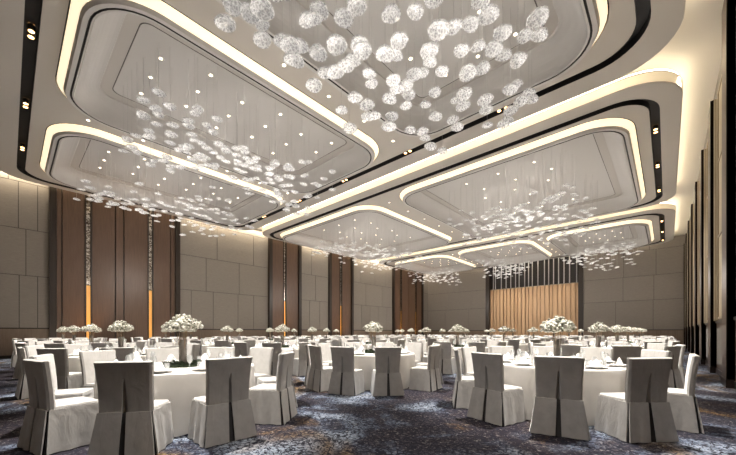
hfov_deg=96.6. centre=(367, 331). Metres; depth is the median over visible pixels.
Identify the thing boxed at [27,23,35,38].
spotlight
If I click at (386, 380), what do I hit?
banquet chair
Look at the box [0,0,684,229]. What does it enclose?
ceiling
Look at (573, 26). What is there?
ceiling
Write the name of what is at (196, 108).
chandelier
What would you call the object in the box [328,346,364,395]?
banquet chair
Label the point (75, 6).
trim
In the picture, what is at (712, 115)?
wall
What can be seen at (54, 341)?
banquet chair
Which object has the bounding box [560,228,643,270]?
chandelier
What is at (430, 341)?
banquet chair
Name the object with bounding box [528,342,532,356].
banquet chair
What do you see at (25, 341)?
banquet chair
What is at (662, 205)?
trim
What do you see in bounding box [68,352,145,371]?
banquet table
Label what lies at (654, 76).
trim
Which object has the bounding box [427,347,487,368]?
banquet table
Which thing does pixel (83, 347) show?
banquet chair
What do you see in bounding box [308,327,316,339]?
centrepiece
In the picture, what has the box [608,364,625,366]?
dinner plate
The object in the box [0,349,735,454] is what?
floor
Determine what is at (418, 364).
banquet chair
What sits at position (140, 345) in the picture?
banquet chair
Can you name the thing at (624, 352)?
banquet chair
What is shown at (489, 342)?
banquet chair
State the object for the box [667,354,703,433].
banquet chair
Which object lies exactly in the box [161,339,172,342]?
banquet chair
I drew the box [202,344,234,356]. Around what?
banquet table
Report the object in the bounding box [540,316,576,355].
centrepiece
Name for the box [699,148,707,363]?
wall
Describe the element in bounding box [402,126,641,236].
ceiling
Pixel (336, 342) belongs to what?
banquet chair
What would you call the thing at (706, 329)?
trim
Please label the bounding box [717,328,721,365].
trim
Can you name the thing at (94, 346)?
banquet chair
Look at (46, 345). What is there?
banquet chair
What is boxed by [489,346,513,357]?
banquet chair
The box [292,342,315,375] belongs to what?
banquet chair
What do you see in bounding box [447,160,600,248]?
chandelier
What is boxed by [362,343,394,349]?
banquet table
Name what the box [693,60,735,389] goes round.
wall
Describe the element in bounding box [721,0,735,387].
wall
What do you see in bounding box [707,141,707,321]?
window
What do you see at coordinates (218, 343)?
banquet chair
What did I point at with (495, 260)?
chandelier
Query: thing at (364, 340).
banquet chair
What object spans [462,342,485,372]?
banquet chair
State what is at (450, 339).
banquet chair
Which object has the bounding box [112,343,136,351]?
banquet chair
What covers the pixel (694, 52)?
ceiling
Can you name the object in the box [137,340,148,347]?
banquet chair
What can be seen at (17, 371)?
banquet chair
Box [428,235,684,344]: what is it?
wall
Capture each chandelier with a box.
[73,153,257,236]
[118,47,335,215]
[214,0,549,153]
[311,216,423,273]
[407,260,461,284]
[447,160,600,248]
[473,246,532,278]
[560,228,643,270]
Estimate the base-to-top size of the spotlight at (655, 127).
0.150 m
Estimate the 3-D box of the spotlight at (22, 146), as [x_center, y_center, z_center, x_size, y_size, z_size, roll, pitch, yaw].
[-14.511,-7.765,13.769,0.400,0.150,0.150,0,0,42]
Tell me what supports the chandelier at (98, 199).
hanging from the ceiling at (68, 150)
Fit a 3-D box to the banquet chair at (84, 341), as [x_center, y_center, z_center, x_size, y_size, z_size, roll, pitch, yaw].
[-10.320,0.825,11.863,0.596,1.023,0.687,0,0,40]
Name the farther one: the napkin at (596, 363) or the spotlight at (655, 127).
the spotlight at (655, 127)
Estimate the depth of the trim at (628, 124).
13.55 m
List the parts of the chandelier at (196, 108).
lamp shade, lamp shade, lamp shade, lamp shade, lamp shade, lamp shade, lamp shade, lamp shade, lamp shade, lamp shade, lamp shade, lamp shade, lamp shade, lamp shade, lamp shade, lamp shade, lamp shade, lamp shade, lamp shade, lamp shade, lamp shade, lamp shade, lamp shade, lamp shade, lamp shade, lamp shade, lamp shade, lamp shade, lamp shade, lamp shade, lamp shade, lamp shade, lamp shade, lamp shade, lamp shade, lamp shade, lamp shade, lamp shade, lamp shade, lamp shade, lamp shade, lamp shade, lamp shade, lamp shade, lamp shade, lamp shade, lamp shade, lamp shade, lamp shade, lamp shade, lamp shade, lamp shade, lamp shade, lamp shade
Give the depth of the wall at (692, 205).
19.35 m
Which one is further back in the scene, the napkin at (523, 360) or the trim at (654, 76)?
the trim at (654, 76)
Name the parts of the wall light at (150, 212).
crystal glass, amber glass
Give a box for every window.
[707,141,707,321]
[717,74,721,318]
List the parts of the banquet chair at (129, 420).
seat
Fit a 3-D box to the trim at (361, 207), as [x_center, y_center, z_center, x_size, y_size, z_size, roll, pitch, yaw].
[-0.036,-7.635,26.791,10.390,0.330,11.090,0,0,42]
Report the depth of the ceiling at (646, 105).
14.00 m
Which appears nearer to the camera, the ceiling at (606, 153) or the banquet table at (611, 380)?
the banquet table at (611, 380)
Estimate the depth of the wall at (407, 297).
41.87 m
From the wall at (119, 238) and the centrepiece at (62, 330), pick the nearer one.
the centrepiece at (62, 330)
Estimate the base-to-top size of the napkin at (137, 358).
0.125 m
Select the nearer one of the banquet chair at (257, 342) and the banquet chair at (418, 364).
the banquet chair at (418, 364)
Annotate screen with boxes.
[490,282,577,336]
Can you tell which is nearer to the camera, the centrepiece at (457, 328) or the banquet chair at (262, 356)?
the banquet chair at (262, 356)
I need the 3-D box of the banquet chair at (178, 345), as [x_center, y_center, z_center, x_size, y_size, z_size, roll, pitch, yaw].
[-4.659,0.825,7.541,0.596,1.023,0.687,0,0,21]
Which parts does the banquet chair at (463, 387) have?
seat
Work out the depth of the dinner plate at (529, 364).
5.23 m
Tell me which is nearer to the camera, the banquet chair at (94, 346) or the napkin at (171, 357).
the napkin at (171, 357)
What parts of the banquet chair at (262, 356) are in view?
seat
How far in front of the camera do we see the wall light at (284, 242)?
28.46 m
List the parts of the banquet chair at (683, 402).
seat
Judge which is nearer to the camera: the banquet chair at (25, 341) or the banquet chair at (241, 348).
the banquet chair at (241, 348)
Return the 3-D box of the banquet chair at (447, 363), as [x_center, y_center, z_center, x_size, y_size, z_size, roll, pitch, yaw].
[2.502,0.825,10.689,0.687,1.023,0.596,0,0,31]
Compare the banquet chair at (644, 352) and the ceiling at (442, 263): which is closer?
the banquet chair at (644, 352)
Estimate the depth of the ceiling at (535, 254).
33.59 m
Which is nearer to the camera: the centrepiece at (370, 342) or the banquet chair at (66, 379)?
the banquet chair at (66, 379)
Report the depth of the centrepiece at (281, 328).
11.32 m
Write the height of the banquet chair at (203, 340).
1.023 m
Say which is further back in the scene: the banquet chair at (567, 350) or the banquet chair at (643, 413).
the banquet chair at (567, 350)
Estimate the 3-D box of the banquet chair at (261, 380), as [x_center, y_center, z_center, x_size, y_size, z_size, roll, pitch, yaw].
[-1.661,0.825,5.928,0.596,1.023,0.687,0,0,-31]
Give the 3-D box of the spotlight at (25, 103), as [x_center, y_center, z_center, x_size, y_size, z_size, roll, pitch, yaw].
[-11.629,-7.765,11.142,0.400,0.150,0.150,0,0,42]
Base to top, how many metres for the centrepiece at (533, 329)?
0.825 m
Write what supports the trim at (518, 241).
attached to the ceiling at (535, 254)
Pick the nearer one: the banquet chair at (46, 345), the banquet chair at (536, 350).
the banquet chair at (536, 350)
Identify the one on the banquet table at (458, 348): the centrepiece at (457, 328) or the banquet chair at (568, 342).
the centrepiece at (457, 328)
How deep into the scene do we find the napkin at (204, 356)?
6.01 m
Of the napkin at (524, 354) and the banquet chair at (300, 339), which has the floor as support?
the banquet chair at (300, 339)
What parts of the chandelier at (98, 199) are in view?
lamp shade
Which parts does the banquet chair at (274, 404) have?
seat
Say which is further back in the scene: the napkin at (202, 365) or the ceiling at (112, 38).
the ceiling at (112, 38)
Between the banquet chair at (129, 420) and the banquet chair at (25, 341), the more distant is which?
the banquet chair at (25, 341)
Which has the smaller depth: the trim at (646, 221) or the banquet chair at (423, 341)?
the banquet chair at (423, 341)
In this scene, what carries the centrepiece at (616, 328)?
on the banquet table
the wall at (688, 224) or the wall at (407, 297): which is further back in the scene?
the wall at (407, 297)
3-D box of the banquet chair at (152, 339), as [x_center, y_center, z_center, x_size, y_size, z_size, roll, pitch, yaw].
[-10.257,0.825,16.046,0.687,1.023,0.599,0,0,41]
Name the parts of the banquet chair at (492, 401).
seat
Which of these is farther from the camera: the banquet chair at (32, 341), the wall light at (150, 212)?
the wall light at (150, 212)
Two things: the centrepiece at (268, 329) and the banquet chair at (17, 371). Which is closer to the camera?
the banquet chair at (17, 371)
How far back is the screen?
36.83 m
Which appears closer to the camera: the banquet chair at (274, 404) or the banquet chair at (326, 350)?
the banquet chair at (274, 404)
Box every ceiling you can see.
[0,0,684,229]
[45,131,279,224]
[63,0,374,193]
[216,0,599,136]
[257,0,723,235]
[263,70,681,259]
[282,209,449,259]
[382,203,674,274]
[397,257,474,274]
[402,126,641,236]
[460,243,549,265]
[549,223,651,255]
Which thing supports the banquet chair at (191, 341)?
on the floor
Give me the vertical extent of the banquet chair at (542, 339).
1.023 m
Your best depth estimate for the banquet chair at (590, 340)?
14.15 m
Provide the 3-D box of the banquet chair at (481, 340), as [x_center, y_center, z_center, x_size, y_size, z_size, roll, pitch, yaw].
[5.304,0.825,14.382,0.596,1.023,0.687,0,0,-42]
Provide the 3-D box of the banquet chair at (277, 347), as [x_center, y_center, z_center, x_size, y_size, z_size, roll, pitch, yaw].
[-2.857,0.825,9.941,0.687,1.023,0.596,0,0,-3]
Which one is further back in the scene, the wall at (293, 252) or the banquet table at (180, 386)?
the wall at (293, 252)
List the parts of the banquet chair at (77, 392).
seat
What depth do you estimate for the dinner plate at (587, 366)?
4.76 m
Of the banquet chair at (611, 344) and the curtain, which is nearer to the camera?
the banquet chair at (611, 344)
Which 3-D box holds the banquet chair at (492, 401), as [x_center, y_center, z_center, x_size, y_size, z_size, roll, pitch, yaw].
[1.973,0.825,5.036,0.596,1.023,0.687,0,0,-29]
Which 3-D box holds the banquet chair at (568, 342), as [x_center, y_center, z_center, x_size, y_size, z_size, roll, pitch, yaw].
[6.805,0.825,10.537,0.687,1.023,0.596,0,0,15]
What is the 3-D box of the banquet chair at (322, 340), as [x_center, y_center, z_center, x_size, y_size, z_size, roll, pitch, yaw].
[-2.226,0.825,16.451,0.687,1.023,0.599,0,0,-30]
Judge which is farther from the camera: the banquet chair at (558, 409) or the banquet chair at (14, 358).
the banquet chair at (14, 358)
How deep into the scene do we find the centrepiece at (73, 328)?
13.68 m
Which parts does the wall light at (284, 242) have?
crystal glass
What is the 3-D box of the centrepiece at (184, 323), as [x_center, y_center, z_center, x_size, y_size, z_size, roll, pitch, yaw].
[-2.936,0.123,5.186,0.559,0.827,0.563,0,0,21]
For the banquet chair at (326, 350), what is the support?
on the floor
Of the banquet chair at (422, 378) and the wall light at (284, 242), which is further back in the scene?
the wall light at (284, 242)
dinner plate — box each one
[154,369,171,373]
[192,368,205,370]
[514,363,533,365]
[584,365,608,368]
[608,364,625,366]
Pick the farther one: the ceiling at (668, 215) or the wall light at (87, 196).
the ceiling at (668, 215)
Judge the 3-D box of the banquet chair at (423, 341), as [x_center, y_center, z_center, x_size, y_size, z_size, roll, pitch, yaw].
[2.281,0.825,13.085,0.688,1.023,0.596,0,0,-40]
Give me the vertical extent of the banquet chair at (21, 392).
1.023 m
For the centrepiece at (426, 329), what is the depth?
18.15 m
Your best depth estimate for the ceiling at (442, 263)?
39.07 m
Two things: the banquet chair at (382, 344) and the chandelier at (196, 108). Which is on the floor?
the banquet chair at (382, 344)
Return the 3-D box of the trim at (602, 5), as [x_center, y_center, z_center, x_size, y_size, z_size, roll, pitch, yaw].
[0.829,-7.635,7.329,6.590,0.330,9.990,0,0,42]
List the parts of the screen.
rail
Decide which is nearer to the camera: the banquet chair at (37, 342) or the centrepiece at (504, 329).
the banquet chair at (37, 342)
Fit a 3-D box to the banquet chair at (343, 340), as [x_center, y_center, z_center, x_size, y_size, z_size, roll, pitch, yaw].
[-0.954,0.825,15.834,0.596,1.023,0.687,0,0,42]
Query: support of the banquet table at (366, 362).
on the floor
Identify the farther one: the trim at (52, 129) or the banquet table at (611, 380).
the trim at (52, 129)
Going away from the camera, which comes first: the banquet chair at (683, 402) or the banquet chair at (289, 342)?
the banquet chair at (683, 402)
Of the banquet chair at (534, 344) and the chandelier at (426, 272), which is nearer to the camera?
the banquet chair at (534, 344)
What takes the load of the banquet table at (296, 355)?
on the floor
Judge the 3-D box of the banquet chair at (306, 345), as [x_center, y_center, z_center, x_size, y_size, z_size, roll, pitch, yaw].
[-1.316,0.825,8.509,0.596,1.023,0.688,0,0,-1]
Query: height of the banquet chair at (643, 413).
1.023 m
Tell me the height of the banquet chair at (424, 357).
1.023 m
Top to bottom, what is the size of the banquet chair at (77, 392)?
1.023 m
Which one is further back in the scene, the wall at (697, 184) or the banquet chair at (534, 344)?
the wall at (697, 184)
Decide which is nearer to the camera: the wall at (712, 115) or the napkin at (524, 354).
the napkin at (524, 354)
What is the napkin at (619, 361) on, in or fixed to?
on the dinner plate at (613, 365)
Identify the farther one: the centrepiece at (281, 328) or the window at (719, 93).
the centrepiece at (281, 328)
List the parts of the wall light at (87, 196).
crystal glass, amber glass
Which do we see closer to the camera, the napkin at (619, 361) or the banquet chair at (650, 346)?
the napkin at (619, 361)
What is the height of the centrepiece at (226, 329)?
0.827 m
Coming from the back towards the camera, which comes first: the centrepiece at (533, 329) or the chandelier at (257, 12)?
the centrepiece at (533, 329)
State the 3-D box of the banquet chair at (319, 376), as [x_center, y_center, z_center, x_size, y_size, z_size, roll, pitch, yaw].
[-1.042,0.825,7.697,0.596,1.023,0.687,0,0,-35]
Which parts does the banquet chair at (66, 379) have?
seat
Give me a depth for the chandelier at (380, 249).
25.75 m
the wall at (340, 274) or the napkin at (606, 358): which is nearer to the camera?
the napkin at (606, 358)
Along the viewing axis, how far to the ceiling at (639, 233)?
27.91 m
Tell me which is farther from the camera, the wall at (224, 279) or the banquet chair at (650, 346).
the wall at (224, 279)
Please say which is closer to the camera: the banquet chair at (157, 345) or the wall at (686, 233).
the banquet chair at (157, 345)
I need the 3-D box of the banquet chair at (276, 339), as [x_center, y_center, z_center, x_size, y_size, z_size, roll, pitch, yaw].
[-5.309,0.825,19.310,0.687,1.023,0.599,0,0,-32]
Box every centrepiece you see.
[56,326,67,338]
[66,325,79,343]
[80,323,101,347]
[107,320,133,346]
[161,314,203,367]
[220,326,233,343]
[235,328,242,336]
[266,328,273,340]
[274,324,289,347]
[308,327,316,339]
[363,321,383,352]
[365,330,372,343]
[421,327,430,341]
[451,324,464,346]
[498,326,510,341]
[529,327,537,340]
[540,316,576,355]
[588,322,609,346]
[609,325,626,340]
[623,326,634,342]
[632,327,639,337]
[638,328,644,336]
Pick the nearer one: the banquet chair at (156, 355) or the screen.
the banquet chair at (156, 355)
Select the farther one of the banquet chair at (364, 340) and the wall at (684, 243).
the wall at (684, 243)
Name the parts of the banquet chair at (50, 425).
seat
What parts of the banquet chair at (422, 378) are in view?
seat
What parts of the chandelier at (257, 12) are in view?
lamp shade, lamp shade, lamp shade, lamp shade, lamp shade, lamp shade, lamp shade, lamp shade, lamp shade, lamp shade, lamp shade, lamp shade, lamp shade, lamp shade, lamp shade, lamp shade, lamp shade, lamp shade, lamp shade, lamp shade, lamp shade, lamp shade, lamp shade, lamp shade, lamp shade, lamp shade, lamp shade, lamp shade, lamp shade, lamp shade, lamp shade, lamp shade, lamp shade, lamp shade, lamp shade, lamp shade, lamp shade, lamp shade, lamp shade, lamp shade, lamp shade, lamp shade, lamp shade, lamp shade, lamp shade, lamp shade, lamp shade, lamp shade, lamp shade, lamp shade, lamp shade, lamp shade, lamp shade, lamp shade, lamp shade, lamp shade, lamp shade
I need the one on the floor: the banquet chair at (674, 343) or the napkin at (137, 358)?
the banquet chair at (674, 343)
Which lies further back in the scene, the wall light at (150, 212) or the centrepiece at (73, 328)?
the wall light at (150, 212)
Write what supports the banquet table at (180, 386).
on the floor
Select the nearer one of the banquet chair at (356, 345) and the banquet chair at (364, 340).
the banquet chair at (356, 345)
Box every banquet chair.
[10,340,17,366]
[13,343,27,378]
[15,340,29,366]
[15,347,28,399]
[17,359,98,454]
[23,345,43,358]
[26,339,36,345]
[29,354,93,399]
[35,341,52,347]
[36,348,81,389]
[44,340,63,342]
[44,343,68,347]
[63,344,88,354]
[71,340,88,343]
[79,350,115,387]
[87,361,173,454]
[91,342,114,350]
[99,347,133,360]
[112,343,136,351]
[131,341,145,351]
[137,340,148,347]
[145,347,178,362]
[151,338,155,347]
[155,343,174,347]
[160,345,178,347]
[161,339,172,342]
[187,343,198,360]
[188,356,256,448]
[190,340,206,358]
[190,344,200,359]
[202,339,213,343]
[207,347,234,358]
[214,340,229,346]
[225,338,236,343]
[234,342,247,356]
[243,340,254,354]
[249,351,296,424]
[251,347,273,384]
[255,340,269,345]
[257,348,297,406]
[262,343,281,375]
[274,337,279,342]
[284,340,296,345]
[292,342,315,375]
[299,338,309,341]
[304,344,328,384]
[306,345,332,391]
[308,340,319,345]
[316,343,331,365]
[320,338,330,342]
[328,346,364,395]
[333,339,339,346]
[341,338,348,346]
[344,342,361,350]
[358,338,369,342]
[370,347,403,395]
[376,342,393,346]
[396,339,405,349]
[407,342,422,364]
[409,345,441,391]
[413,341,427,362]
[416,340,426,354]
[416,343,443,383]
[426,338,438,352]
[434,342,455,373]
[447,338,454,343]
[452,348,474,408]
[461,346,476,375]
[462,340,475,344]
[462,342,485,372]
[467,352,525,425]
[480,339,492,346]
[487,340,498,352]
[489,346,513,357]
[497,341,506,345]
[505,339,519,357]
[521,339,540,355]
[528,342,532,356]
[529,356,590,440]
[532,346,552,357]
[533,343,546,345]
[539,338,550,341]
[540,342,552,345]
[561,344,586,356]
[567,341,586,344]
[575,340,589,346]
[580,347,612,360]
[583,339,595,344]
[594,357,678,442]
[607,342,629,347]
[612,346,641,363]
[638,339,653,345]
[641,349,670,387]
[644,341,661,348]
[647,343,666,349]
[656,338,665,342]
[663,345,683,388]
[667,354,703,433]
[672,341,679,345]
[676,344,685,385]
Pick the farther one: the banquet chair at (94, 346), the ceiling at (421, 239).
the ceiling at (421, 239)
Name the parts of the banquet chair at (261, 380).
seat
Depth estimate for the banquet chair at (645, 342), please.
10.83 m
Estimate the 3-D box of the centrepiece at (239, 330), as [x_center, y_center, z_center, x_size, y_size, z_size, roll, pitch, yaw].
[-9.136,0.125,23.259,0.522,0.825,0.473,0,0,37]
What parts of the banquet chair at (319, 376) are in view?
seat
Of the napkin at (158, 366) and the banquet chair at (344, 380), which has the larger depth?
the banquet chair at (344, 380)
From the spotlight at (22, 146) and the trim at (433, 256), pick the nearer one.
the spotlight at (22, 146)
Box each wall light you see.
[86,195,89,338]
[149,210,151,337]
[284,242,284,335]
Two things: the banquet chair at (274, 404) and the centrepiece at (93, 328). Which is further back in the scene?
the centrepiece at (93, 328)
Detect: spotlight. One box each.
[20,143,24,150]
[22,98,28,107]
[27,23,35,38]
[653,124,657,132]
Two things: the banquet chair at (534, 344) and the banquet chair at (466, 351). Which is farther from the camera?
the banquet chair at (534, 344)
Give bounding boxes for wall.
[0,171,427,358]
[49,186,179,342]
[268,238,301,339]
[328,252,353,335]
[392,267,423,335]
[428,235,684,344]
[684,243,684,344]
[685,233,686,349]
[687,220,689,351]
[690,204,693,353]
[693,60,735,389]
[694,181,699,354]
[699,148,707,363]
[707,99,718,372]
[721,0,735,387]
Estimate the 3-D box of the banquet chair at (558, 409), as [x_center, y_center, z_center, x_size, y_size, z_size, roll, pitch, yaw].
[2.564,0.825,4.417,0.688,1.023,0.596,0,0,30]
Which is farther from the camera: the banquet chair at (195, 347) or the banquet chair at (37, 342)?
the banquet chair at (37, 342)
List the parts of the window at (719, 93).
curtain panel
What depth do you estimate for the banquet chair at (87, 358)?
5.37 m
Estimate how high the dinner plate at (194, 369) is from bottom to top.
0.034 m
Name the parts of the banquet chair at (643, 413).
seat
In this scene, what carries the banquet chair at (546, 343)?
on the floor
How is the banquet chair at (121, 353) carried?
on the floor
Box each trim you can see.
[40,123,282,204]
[57,0,378,159]
[262,71,682,233]
[280,205,451,240]
[382,203,675,259]
[395,255,475,266]
[400,117,645,200]
[458,240,551,255]
[546,219,653,240]
[593,0,607,43]
[706,329,707,356]
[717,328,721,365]
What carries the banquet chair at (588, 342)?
on the floor
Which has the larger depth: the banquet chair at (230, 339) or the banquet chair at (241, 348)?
the banquet chair at (230, 339)
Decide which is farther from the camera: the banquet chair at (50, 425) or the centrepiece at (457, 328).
the centrepiece at (457, 328)
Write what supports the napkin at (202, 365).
on the dinner plate at (194, 369)
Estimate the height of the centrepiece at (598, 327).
0.825 m
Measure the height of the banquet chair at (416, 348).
1.023 m
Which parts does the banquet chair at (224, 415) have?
seat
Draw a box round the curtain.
[493,255,576,289]
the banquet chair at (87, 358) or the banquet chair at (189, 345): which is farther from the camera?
the banquet chair at (189, 345)
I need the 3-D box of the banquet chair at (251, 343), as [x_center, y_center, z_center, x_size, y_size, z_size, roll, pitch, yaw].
[-4.933,0.825,13.373,0.596,1.023,0.687,0,0,39]
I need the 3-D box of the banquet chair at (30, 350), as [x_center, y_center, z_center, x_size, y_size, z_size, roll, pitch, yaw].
[-7.484,0.825,7.616,0.596,1.023,0.687,0,0,-15]
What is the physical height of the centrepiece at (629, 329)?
0.825 m
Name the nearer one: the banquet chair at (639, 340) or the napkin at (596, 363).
the napkin at (596, 363)
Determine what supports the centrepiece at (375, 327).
on the banquet table at (366, 362)
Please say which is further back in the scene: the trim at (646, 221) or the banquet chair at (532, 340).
the trim at (646, 221)
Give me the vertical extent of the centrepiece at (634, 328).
0.825 m
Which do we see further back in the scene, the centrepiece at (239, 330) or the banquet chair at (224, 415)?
the centrepiece at (239, 330)
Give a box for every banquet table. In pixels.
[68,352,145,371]
[94,362,255,436]
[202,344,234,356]
[249,346,298,357]
[354,351,415,389]
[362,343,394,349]
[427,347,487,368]
[503,358,625,425]
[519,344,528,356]
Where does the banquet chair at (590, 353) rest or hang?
on the floor
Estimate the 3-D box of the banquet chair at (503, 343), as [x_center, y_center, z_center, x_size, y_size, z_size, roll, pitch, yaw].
[4.223,0.825,10.869,0.687,1.023,0.596,0,0,-42]
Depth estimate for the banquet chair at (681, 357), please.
7.96 m
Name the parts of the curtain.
rod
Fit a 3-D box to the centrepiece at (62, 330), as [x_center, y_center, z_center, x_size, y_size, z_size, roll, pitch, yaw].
[-15.318,0.125,16.472,0.544,0.825,0.549,0,0,-11]
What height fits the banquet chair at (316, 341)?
1.023 m
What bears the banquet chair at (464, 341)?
on the floor
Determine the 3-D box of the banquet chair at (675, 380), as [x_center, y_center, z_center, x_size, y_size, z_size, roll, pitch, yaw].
[6.899,0.825,7.723,0.687,1.023,0.596,0,0,-21]
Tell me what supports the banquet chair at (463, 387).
on the floor
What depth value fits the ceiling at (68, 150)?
17.03 m
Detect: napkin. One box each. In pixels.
[133,356,142,360]
[154,362,165,370]
[166,354,175,360]
[197,360,205,368]
[200,353,208,359]
[518,356,528,363]
[521,352,529,357]
[590,359,602,366]
[602,355,611,361]
[615,357,622,364]
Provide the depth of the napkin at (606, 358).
5.65 m
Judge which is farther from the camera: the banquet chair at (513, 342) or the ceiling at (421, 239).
the ceiling at (421, 239)
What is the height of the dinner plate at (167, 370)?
0.034 m
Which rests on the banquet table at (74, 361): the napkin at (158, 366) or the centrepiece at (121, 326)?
the centrepiece at (121, 326)
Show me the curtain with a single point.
(576, 255)
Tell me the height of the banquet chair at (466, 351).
1.023 m
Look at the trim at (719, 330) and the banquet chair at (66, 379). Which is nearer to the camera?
the banquet chair at (66, 379)
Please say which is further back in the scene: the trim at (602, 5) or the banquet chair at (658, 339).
the banquet chair at (658, 339)
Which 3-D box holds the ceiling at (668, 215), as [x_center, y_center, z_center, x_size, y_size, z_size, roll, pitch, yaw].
[13.343,-7.850,32.152,24.400,0.380,11.100,0,0,42]
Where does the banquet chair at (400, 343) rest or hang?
on the floor
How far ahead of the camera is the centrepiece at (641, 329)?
22.67 m
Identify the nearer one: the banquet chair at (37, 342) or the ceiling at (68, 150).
the banquet chair at (37, 342)
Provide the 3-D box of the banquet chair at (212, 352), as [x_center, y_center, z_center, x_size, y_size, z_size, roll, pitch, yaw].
[-3.066,0.825,6.640,0.687,1.023,0.596,0,0,-3]
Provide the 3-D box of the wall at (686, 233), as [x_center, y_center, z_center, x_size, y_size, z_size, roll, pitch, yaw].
[24.751,-3.110,25.460,0.200,8.900,1.040,0,0,42]

